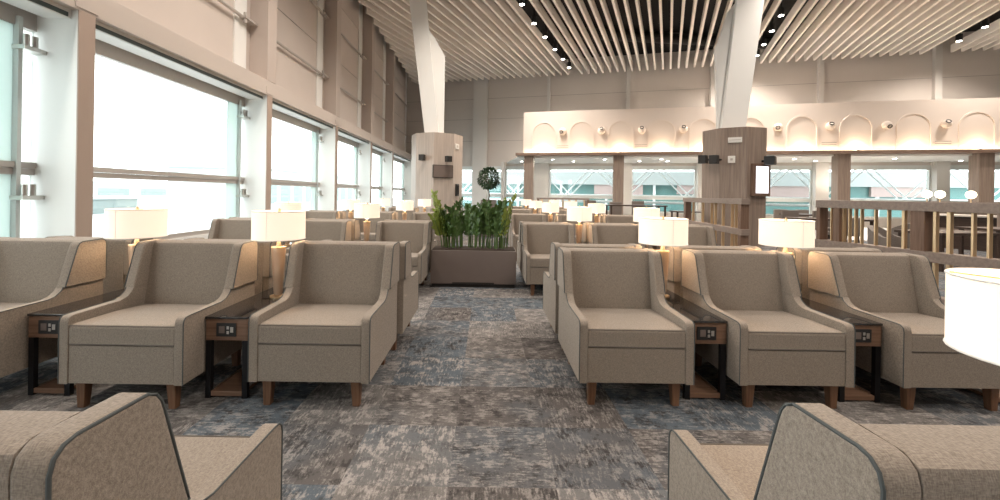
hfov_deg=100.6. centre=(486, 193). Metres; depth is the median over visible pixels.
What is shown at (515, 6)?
ceiling baffle
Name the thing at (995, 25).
ceiling baffle
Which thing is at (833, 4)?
ceiling baffle
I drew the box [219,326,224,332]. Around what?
socket
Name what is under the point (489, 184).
tree
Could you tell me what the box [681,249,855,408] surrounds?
armchair
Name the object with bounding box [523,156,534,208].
pillar
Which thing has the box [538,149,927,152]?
led strip
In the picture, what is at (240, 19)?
trim
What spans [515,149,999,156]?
trim ledge
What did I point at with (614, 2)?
ceiling baffle
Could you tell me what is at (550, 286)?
armchair
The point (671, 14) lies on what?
ceiling baffle
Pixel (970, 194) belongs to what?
globe lamp
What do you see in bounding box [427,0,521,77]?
ceiling baffle
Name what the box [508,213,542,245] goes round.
armchair
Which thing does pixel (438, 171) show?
wall panel
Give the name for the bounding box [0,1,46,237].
window
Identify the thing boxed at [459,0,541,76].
ceiling baffle
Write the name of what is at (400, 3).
ceiling baffle
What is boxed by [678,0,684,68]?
ceiling baffle
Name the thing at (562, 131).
wall spotlight
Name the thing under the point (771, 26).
track spotlight
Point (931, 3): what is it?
ceiling baffle
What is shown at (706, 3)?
ceiling baffle
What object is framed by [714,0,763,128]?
column
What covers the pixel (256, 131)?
column
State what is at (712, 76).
trim
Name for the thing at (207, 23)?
wall
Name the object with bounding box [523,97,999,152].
wall
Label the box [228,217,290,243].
armchair
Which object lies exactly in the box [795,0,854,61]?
ceiling baffle
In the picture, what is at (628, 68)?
trim
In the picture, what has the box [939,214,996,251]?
bar counter
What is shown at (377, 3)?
ceiling baffle
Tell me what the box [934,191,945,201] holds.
globe lamp
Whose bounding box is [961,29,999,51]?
ceiling baffle
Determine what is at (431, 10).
ceiling baffle
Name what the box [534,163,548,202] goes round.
column
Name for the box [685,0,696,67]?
ceiling baffle
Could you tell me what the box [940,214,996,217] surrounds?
countertop
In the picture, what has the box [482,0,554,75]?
ceiling baffle
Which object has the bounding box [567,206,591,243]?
table lamp
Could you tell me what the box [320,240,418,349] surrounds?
armchair
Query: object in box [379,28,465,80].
ceiling baffle
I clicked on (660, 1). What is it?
ceiling baffle
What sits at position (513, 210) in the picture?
armchair
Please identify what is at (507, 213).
plant
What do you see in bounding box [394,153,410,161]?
trim
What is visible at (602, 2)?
ceiling baffle
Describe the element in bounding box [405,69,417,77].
ceiling baffle
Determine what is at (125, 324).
seat cushion
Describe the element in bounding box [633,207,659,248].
table lamp
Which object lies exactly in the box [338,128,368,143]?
trim
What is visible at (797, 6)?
ceiling baffle
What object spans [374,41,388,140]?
trim
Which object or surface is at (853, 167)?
window
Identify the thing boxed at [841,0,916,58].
ceiling baffle
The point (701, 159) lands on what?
grille
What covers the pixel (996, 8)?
ceiling baffle
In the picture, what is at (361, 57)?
trim
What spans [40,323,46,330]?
socket
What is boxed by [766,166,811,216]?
window
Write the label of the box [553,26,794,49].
duct
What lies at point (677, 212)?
dining table
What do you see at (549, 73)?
trim
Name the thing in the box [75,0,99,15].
trim
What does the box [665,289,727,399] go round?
side table
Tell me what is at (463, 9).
ceiling baffle
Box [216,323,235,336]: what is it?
outlet plate
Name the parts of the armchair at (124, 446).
backrest, panel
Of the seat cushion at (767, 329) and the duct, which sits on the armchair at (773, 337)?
the seat cushion at (767, 329)
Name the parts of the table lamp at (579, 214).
stem, lamp shade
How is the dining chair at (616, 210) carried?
on the floor
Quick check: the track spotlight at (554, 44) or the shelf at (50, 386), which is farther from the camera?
the track spotlight at (554, 44)
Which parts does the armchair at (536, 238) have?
panel, leg, seat, backrest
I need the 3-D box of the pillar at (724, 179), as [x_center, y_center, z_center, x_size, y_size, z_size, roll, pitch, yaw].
[7.314,-0.202,12.350,1.608,3.330,1.608,1,0,31]
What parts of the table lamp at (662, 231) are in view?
lamp shade, stem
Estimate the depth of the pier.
88.92 m
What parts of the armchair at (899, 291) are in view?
panel, backrest, leg, panel, seat, leg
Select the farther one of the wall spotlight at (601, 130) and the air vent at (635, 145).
the wall spotlight at (601, 130)
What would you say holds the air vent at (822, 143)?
in the wall at (976, 121)
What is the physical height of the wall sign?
0.150 m
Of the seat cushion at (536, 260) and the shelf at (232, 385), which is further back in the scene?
the seat cushion at (536, 260)
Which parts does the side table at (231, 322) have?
leg, leg, glass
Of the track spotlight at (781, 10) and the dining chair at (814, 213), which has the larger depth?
the track spotlight at (781, 10)
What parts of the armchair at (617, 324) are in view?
panel, leg, backrest, seat, panel, leg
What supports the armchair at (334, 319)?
on the floor
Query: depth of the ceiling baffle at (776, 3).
16.00 m
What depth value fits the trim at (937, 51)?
19.56 m
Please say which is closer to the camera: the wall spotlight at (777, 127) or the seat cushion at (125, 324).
the seat cushion at (125, 324)
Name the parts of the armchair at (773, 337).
leg, panel, backrest, leg, seat, panel, leg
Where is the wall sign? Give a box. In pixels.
[728,137,741,142]
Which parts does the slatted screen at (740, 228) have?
post, rail, rail, post, post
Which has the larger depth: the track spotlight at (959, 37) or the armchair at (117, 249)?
the track spotlight at (959, 37)
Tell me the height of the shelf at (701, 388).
0.033 m
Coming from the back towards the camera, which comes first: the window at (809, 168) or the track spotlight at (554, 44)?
the window at (809, 168)
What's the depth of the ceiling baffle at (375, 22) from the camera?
18.81 m
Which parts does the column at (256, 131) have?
plate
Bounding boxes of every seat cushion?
[0,302,26,309]
[69,304,205,344]
[174,437,248,495]
[258,304,372,343]
[360,232,375,239]
[411,253,417,265]
[530,254,549,266]
[578,308,685,347]
[701,445,767,499]
[723,310,845,349]
[870,312,957,351]
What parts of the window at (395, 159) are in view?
frosted pane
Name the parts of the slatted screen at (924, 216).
post, post, rail, rail, post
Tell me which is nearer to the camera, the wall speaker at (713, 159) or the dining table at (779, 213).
the wall speaker at (713, 159)
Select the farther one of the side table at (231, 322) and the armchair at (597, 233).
the armchair at (597, 233)
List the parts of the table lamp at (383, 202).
lamp shade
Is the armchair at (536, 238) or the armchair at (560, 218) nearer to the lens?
the armchair at (536, 238)
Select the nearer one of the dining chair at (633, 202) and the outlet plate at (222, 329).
the outlet plate at (222, 329)
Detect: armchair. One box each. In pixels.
[0,237,106,377]
[0,392,282,499]
[45,235,152,293]
[57,239,257,408]
[183,238,286,294]
[208,218,250,238]
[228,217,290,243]
[247,240,399,406]
[286,220,351,260]
[306,211,339,218]
[306,218,363,240]
[309,210,346,218]
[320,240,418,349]
[346,210,355,218]
[356,212,393,240]
[375,221,430,284]
[380,211,397,219]
[383,219,436,279]
[388,207,416,219]
[412,212,447,245]
[506,209,531,237]
[507,206,522,208]
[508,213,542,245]
[510,214,545,260]
[517,221,568,280]
[521,223,574,295]
[540,209,566,221]
[543,242,642,349]
[553,214,566,221]
[556,214,593,243]
[557,247,694,405]
[576,222,634,243]
[588,224,645,248]
[598,214,632,222]
[603,215,638,223]
[648,224,700,249]
[657,225,716,249]
[664,245,761,296]
[667,403,999,499]
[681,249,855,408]
[776,247,882,299]
[807,251,999,410]
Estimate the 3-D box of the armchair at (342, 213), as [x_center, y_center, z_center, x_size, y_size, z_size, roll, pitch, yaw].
[-3.603,0.830,9.630,0.759,0.928,0.785,1,0,0]
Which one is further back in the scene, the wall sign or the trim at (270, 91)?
the wall sign
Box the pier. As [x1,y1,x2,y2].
[93,196,139,213]
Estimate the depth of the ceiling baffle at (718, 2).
17.25 m
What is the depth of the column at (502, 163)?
24.89 m
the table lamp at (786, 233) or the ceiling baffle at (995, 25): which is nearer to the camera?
the table lamp at (786, 233)
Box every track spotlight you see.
[519,0,524,5]
[531,8,536,24]
[543,23,547,37]
[553,38,556,49]
[561,48,564,59]
[567,56,570,67]
[761,31,766,44]
[769,17,774,31]
[778,0,784,16]
[955,32,962,41]
[981,18,989,27]
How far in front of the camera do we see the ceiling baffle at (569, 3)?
17.79 m
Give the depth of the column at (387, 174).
21.40 m
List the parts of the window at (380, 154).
frosted pane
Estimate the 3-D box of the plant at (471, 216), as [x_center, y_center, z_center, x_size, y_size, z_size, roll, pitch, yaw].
[-0.222,0.460,6.239,0.402,0.683,0.287,1,0,0]
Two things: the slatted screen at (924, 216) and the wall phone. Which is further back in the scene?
the wall phone
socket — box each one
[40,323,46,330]
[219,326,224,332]
[700,330,705,336]
[856,332,860,338]
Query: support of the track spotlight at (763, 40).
attached to the ceiling track
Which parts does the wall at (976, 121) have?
arch molding, arch molding, arch molding, arch molding, arch molding, arch molding, arch molding, arch molding, arch molding, arch molding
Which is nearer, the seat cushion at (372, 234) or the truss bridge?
the seat cushion at (372, 234)
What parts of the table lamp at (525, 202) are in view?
lamp shade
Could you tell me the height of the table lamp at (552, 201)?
0.664 m
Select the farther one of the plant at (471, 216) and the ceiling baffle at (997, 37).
the ceiling baffle at (997, 37)
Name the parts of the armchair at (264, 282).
backrest, panel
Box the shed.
[93,181,167,199]
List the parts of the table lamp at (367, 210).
stem, lamp shade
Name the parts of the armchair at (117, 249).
backrest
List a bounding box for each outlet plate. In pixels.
[38,320,58,333]
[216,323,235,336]
[697,327,715,339]
[855,329,871,342]
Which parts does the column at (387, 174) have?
plate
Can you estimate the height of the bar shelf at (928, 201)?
1.340 m
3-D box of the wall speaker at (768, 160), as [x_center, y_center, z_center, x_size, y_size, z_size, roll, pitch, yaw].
[7.743,-0.919,11.424,0.247,0.234,0.360,1,0,-43]
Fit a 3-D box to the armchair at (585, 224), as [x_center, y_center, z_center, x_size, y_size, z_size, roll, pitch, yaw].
[1.906,0.915,6.810,0.759,0.928,0.785,1,0,0]
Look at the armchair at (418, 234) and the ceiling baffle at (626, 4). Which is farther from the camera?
the ceiling baffle at (626, 4)
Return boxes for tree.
[477,167,501,236]
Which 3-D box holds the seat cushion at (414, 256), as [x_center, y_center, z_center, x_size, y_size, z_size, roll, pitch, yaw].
[-1.224,0.884,5.721,0.622,0.115,0.554,1,0,0]
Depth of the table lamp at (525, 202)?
14.77 m
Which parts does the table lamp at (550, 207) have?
lamp shade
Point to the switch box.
(731, 159)
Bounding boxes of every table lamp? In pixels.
[104,206,167,265]
[251,208,305,298]
[274,201,301,245]
[342,199,359,218]
[354,202,379,240]
[377,198,389,210]
[396,200,412,219]
[418,198,430,211]
[521,199,530,208]
[529,200,541,213]
[542,202,558,221]
[549,199,559,205]
[564,201,576,208]
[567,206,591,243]
[588,203,604,222]
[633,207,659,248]
[638,216,688,297]
[758,218,814,254]
[943,268,999,365]
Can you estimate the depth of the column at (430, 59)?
13.90 m
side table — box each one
[27,288,124,395]
[205,283,285,398]
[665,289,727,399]
[801,297,882,402]
[964,388,999,401]
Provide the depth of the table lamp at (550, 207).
9.03 m
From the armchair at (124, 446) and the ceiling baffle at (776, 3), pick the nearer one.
the armchair at (124, 446)
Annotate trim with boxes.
[0,0,70,18]
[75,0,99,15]
[95,21,262,99]
[217,0,257,68]
[249,0,276,83]
[266,86,273,95]
[272,100,332,128]
[277,0,329,107]
[323,0,341,117]
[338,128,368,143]
[340,3,366,127]
[361,5,374,134]
[372,143,390,153]
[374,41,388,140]
[385,42,395,145]
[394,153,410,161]
[395,73,408,151]
[472,77,488,207]
[547,70,550,111]
[626,57,630,108]
[709,50,714,105]
[816,55,823,102]
[931,43,942,164]
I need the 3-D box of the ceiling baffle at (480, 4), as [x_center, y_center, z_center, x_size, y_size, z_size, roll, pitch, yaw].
[0.230,-7.077,16.563,0.090,0.360,16.504,1,0,24]
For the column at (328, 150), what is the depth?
13.35 m
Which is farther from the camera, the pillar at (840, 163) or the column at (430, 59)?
the pillar at (840, 163)
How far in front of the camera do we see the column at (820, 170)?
20.67 m
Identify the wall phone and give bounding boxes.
[455,184,458,195]
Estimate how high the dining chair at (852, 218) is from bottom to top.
0.861 m
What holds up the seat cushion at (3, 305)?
on the armchair at (37, 274)
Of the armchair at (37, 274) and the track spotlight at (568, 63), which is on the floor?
the armchair at (37, 274)
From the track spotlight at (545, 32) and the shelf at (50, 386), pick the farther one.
the track spotlight at (545, 32)
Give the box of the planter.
[430,245,515,287]
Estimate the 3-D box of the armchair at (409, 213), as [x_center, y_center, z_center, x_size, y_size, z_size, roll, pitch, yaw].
[-2.413,0.848,11.570,0.759,0.928,0.785,1,0,0]
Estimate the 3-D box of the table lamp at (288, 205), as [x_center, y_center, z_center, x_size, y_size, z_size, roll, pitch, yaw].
[-3.002,0.442,6.260,0.381,0.664,0.381,1,0,31]
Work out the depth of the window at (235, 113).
7.70 m
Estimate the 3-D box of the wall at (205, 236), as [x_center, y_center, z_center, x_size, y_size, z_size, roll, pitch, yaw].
[-5.581,1.014,10.006,0.370,0.500,34.012,1,0,0]
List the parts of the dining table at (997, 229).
leg, leg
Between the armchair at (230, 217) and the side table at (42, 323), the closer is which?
the side table at (42, 323)
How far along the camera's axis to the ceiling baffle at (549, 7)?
17.90 m
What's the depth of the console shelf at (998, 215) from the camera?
10.96 m
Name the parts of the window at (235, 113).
frosted pane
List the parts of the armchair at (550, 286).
panel, backrest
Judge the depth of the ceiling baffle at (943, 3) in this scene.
16.56 m
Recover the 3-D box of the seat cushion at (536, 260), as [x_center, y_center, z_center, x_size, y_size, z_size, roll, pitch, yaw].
[0.886,0.916,5.781,0.622,0.115,0.554,1,0,0]
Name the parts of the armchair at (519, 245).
panel, backrest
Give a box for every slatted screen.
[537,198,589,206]
[683,198,749,245]
[815,200,999,303]
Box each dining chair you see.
[585,200,595,206]
[609,202,621,214]
[632,201,643,214]
[773,209,786,218]
[781,210,798,218]
[799,210,808,216]
[812,211,829,239]
[828,218,859,242]
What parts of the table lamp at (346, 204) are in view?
stem, lamp shade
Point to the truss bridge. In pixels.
(779, 171)
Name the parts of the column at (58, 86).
plate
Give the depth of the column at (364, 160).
17.40 m
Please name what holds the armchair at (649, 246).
on the floor
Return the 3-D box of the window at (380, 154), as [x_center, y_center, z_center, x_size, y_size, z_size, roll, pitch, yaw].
[-5.370,-0.718,19.500,0.220,2.970,3.800,1,0,0]
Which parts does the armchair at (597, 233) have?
backrest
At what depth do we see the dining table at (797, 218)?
12.16 m
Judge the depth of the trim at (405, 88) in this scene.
26.43 m
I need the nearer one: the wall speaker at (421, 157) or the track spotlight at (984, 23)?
the wall speaker at (421, 157)
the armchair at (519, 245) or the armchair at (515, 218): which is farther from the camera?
the armchair at (515, 218)
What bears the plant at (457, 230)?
on the planter
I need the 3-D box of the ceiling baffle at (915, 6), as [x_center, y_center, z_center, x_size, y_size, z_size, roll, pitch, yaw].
[15.350,-6.843,14.635,0.090,0.360,12.298,1,0,24]
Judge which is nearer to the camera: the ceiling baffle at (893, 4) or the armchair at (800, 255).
the armchair at (800, 255)
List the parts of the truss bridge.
guard rail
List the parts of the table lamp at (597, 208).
stem, lamp shade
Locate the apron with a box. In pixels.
[92,198,400,236]
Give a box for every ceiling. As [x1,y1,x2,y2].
[505,0,999,58]
[507,154,999,163]
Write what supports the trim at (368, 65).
attached to the wall at (207, 23)
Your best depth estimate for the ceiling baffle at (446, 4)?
18.08 m
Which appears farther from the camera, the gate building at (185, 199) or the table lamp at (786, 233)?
the gate building at (185, 199)
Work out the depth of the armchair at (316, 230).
6.05 m
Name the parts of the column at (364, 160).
plate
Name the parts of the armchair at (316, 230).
backrest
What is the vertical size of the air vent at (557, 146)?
0.170 m
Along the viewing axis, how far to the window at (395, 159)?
26.55 m
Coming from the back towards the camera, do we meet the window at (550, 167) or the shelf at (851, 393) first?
the window at (550, 167)
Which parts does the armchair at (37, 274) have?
backrest, panel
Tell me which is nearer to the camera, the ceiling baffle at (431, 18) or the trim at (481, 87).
the ceiling baffle at (431, 18)
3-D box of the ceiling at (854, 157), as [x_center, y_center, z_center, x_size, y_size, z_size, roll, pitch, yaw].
[14.090,-1.667,19.646,27.800,0.070,3.972,1,0,15]
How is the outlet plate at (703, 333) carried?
attached to the side table at (710, 328)
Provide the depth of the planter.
5.97 m
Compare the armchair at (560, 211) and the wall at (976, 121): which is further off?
the wall at (976, 121)
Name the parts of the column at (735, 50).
web plate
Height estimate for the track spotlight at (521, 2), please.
0.632 m
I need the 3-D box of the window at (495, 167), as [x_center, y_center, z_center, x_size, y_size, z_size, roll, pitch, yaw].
[0.479,-0.393,25.435,0.946,2.600,0.120,1,0,15]
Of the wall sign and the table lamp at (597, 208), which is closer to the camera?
the table lamp at (597, 208)
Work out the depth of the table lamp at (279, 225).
3.10 m
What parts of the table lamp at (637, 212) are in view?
lamp shade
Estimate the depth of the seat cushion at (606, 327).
2.65 m
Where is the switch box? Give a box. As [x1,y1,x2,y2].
[728,156,734,162]
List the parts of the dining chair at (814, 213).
backrest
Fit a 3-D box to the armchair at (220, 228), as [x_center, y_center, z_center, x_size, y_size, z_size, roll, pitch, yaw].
[-3.603,0.830,5.830,0.759,0.928,0.785,1,0,0]
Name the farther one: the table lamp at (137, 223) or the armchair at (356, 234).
the armchair at (356, 234)
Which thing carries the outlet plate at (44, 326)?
attached to the side table at (42, 323)
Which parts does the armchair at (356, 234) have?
backrest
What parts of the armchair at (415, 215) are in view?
backrest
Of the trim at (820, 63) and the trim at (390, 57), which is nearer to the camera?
the trim at (820, 63)
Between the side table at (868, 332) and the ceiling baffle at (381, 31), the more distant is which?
the ceiling baffle at (381, 31)
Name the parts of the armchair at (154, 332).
leg, panel, seat, leg, backrest, panel, leg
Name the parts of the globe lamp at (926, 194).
globe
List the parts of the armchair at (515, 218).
panel, backrest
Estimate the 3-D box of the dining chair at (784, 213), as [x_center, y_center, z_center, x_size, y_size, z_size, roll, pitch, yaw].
[9.886,1.014,13.310,0.540,0.981,0.560,1,0,0]
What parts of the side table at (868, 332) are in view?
leg, glass, leg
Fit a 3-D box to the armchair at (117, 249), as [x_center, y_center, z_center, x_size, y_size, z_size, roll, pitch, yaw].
[-3.373,0.834,3.880,0.759,0.928,0.785,1,0,0]
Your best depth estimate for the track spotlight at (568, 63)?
22.44 m
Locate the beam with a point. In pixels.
(113, 14)
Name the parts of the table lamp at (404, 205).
stem, lamp shade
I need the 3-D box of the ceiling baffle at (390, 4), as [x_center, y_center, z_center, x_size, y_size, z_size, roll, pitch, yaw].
[-2.058,-7.113,19.021,0.090,0.360,12.913,1,0,24]
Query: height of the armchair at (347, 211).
0.928 m
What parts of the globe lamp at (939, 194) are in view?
globe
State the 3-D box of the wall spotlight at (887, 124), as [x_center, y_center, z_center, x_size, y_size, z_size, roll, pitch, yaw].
[16.355,-2.817,16.958,0.340,0.340,0.368,1,0,13]
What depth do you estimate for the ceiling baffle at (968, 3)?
16.50 m
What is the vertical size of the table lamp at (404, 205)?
0.664 m
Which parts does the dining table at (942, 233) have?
leg, leg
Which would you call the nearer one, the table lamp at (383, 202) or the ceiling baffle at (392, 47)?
the table lamp at (383, 202)
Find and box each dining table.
[605,204,667,216]
[669,210,700,217]
[779,213,811,215]
[784,217,873,225]
[894,230,999,271]
[955,226,999,258]
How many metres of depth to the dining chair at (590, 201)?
20.40 m
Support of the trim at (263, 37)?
attached to the wall at (207, 23)
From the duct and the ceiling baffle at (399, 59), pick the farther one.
the ceiling baffle at (399, 59)
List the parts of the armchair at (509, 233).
panel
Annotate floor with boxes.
[0,227,999,499]
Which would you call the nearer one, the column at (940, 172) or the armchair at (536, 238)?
the armchair at (536, 238)
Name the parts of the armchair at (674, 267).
panel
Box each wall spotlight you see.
[559,128,565,134]
[598,127,604,133]
[638,126,645,133]
[679,125,687,132]
[773,123,782,130]
[825,122,835,129]
[881,121,892,128]
[940,119,952,127]
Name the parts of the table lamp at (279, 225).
stem, lamp shade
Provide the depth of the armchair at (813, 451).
0.76 m
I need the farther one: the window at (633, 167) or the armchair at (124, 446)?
the window at (633, 167)
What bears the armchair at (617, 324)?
on the floor
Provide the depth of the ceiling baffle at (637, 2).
17.37 m
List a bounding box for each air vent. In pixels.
[556,145,568,148]
[634,144,647,147]
[821,142,836,145]
[934,140,951,144]
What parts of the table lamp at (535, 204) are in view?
lamp shade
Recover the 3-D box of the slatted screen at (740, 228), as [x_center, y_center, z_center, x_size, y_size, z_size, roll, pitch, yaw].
[5.819,0.773,10.800,0.181,1.335,3.624,1,0,7]
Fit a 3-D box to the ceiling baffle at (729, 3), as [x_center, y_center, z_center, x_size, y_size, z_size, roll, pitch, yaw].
[8.983,-6.942,15.447,0.093,0.360,14.069,1,0,24]
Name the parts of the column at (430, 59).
web plate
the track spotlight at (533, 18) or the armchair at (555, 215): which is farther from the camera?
the track spotlight at (533, 18)
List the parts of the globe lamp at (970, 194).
globe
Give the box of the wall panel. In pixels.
[432,165,452,177]
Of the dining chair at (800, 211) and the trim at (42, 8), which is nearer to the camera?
the trim at (42, 8)
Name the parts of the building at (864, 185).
cladding panel, cladding panel, cladding panel, cladding panel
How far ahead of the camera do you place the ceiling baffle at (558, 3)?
17.78 m
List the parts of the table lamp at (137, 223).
stem, lamp shade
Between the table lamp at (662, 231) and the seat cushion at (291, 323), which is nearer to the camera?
the seat cushion at (291, 323)
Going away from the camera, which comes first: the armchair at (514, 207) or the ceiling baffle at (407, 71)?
the armchair at (514, 207)
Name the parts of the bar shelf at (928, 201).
shelf, panel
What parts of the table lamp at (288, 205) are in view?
lamp shade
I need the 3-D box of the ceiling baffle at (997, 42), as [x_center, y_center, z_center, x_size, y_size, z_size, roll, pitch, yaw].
[20.522,-6.763,13.976,0.090,0.360,10.858,1,0,24]
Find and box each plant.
[428,189,448,247]
[438,204,460,247]
[447,196,464,247]
[461,202,483,247]
[477,198,492,247]
[481,200,508,248]
[492,193,515,248]
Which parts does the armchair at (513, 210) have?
backrest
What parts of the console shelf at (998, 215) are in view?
leg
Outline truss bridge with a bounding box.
[462,170,999,206]
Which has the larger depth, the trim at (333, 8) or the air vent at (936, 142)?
the air vent at (936, 142)
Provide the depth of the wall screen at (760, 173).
11.47 m
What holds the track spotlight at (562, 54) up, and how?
attached to the ceiling track
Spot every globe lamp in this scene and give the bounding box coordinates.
[922,191,932,201]
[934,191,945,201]
[965,191,976,202]
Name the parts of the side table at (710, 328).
leg, glass, leg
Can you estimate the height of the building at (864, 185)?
7.600 m
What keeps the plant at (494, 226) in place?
on the planter
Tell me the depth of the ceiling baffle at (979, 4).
16.45 m
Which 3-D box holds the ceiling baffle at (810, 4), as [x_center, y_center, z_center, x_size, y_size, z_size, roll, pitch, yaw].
[11.769,-6.898,15.092,0.090,0.360,13.294,1,0,24]
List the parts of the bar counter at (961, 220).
rail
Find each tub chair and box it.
[867,225,900,247]
[886,223,909,247]
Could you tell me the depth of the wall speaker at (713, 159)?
11.63 m
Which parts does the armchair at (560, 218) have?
backrest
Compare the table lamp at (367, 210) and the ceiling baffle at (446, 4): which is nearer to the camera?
the table lamp at (367, 210)
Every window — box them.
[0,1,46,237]
[93,38,249,238]
[271,109,323,209]
[337,135,361,199]
[372,148,384,208]
[393,157,405,206]
[462,166,471,207]
[487,166,500,199]
[505,166,523,199]
[549,166,612,211]
[631,166,695,213]
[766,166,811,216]
[829,165,931,218]
[950,165,999,201]
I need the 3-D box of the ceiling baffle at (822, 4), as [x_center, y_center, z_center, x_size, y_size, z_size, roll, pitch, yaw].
[12.166,-6.892,15.041,0.090,0.360,13.183,1,0,24]
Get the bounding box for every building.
[165,164,352,217]
[462,172,999,216]
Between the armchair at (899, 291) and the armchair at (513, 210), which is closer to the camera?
the armchair at (899, 291)
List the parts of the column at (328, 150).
plate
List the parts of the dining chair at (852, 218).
backrest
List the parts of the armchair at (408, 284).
leg, panel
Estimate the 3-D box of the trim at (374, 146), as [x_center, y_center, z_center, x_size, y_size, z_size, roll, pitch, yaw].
[-5.105,-2.144,19.500,0.325,0.109,3.800,1,0,0]
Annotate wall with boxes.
[114,0,405,150]
[173,209,380,239]
[401,31,999,227]
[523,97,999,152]
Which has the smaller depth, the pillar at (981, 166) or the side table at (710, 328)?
the side table at (710, 328)
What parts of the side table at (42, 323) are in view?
leg, leg, glass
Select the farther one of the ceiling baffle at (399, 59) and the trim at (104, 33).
the ceiling baffle at (399, 59)
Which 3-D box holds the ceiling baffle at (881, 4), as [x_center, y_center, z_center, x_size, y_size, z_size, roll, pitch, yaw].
[14.156,-6.861,14.787,0.090,0.360,12.630,1,0,24]
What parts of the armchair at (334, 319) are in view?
leg, panel, seat, backrest, leg, panel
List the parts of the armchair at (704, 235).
backrest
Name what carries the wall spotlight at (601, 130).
attached to the wall at (976, 121)
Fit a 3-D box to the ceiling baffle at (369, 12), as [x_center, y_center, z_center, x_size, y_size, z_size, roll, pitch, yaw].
[-2.621,-7.122,20.617,0.090,0.360,10.094,1,0,24]
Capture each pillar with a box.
[411,132,462,211]
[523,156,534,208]
[612,155,623,214]
[701,127,766,246]
[831,154,850,200]
[968,153,994,201]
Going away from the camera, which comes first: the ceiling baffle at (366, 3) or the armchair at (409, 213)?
the armchair at (409, 213)
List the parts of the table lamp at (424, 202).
lamp shade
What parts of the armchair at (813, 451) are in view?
panel, backrest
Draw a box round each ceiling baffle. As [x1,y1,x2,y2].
[358,0,483,79]
[366,7,477,79]
[367,0,489,79]
[373,18,471,80]
[379,0,495,78]
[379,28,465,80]
[384,36,459,80]
[389,44,453,81]
[390,0,502,78]
[394,51,447,81]
[398,57,416,70]
[402,0,508,78]
[402,63,417,74]
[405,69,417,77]
[408,74,418,80]
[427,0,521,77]
[427,3,515,77]
[436,0,528,76]
[448,0,534,76]
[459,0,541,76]
[471,0,547,75]
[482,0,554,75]
[494,0,561,74]
[506,0,568,74]
[529,0,582,73]
[541,0,589,73]
[552,0,596,72]
[564,0,603,72]
[576,0,610,72]
[588,0,618,71]
[599,0,625,71]
[611,0,633,70]
[623,0,640,70]
[635,0,648,69]
[647,0,655,69]
[659,0,663,68]
[670,0,672,68]
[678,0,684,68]
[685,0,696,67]
[693,0,708,67]
[702,0,720,66]
[710,0,732,66]
[759,0,781,38]
[760,0,805,63]
[762,0,769,14]
[769,0,818,62]
[777,0,830,62]
[786,0,842,61]
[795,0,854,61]
[804,0,867,60]
[813,0,879,60]
[822,0,891,59]
[832,0,904,58]
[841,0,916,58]
[850,0,929,57]
[860,0,941,57]
[870,0,953,56]
[879,0,966,56]
[889,0,979,55]
[899,0,991,55]
[909,0,999,54]
[919,4,999,53]
[950,19,999,51]
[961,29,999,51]
[972,34,999,50]
[983,39,999,50]
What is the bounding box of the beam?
[50,0,411,159]
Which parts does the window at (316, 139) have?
frosted pane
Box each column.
[20,10,95,237]
[240,95,272,217]
[318,126,337,210]
[358,142,371,202]
[378,151,393,210]
[409,0,444,132]
[501,162,504,200]
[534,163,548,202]
[623,163,631,214]
[696,163,701,221]
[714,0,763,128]
[812,162,828,210]
[926,161,949,200]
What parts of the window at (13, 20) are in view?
frosted pane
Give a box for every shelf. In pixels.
[34,379,75,393]
[211,370,258,395]
[680,373,719,397]
[821,386,873,399]
[908,211,999,248]
[928,201,999,214]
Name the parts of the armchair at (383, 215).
backrest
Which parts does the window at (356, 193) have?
frosted pane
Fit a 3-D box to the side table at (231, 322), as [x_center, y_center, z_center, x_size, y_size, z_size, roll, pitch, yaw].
[-1.689,1.059,3.400,0.276,0.530,1.446,1,0,0]
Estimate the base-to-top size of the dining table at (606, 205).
0.980 m
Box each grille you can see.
[698,156,704,162]
[709,155,716,162]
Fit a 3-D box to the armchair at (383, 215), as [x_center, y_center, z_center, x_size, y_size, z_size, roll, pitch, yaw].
[-2.413,0.848,8.700,0.759,0.928,0.785,1,0,0]
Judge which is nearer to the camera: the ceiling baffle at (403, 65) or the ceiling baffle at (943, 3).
the ceiling baffle at (943, 3)
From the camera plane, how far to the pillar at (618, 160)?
19.52 m
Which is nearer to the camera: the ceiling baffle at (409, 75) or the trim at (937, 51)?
the trim at (937, 51)
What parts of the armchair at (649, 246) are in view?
panel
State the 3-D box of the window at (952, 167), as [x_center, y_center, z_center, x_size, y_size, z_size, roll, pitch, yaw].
[22.814,-0.046,19.403,2.380,2.600,0.120,1,0,15]
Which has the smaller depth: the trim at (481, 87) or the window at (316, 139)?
the window at (316, 139)
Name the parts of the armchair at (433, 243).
backrest, panel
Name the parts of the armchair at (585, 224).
backrest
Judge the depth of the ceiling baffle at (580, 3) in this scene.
17.66 m
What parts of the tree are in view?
pot, crown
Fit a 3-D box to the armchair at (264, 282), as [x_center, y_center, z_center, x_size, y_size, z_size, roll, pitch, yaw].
[-2.205,0.852,3.880,0.759,0.928,0.785,1,0,0]
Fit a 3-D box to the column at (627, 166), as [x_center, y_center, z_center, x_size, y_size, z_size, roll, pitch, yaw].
[7.881,-0.178,23.347,0.428,3.300,0.650,1,0,15]
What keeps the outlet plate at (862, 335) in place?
attached to the side table at (868, 332)
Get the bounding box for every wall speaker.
[418,154,424,160]
[445,156,451,161]
[698,155,708,163]
[709,155,721,163]
[762,156,776,164]
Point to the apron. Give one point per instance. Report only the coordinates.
(175, 225)
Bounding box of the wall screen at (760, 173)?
[750,163,770,195]
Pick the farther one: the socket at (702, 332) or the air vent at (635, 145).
the air vent at (635, 145)
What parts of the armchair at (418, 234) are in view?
backrest, panel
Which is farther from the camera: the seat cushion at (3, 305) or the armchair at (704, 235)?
the armchair at (704, 235)

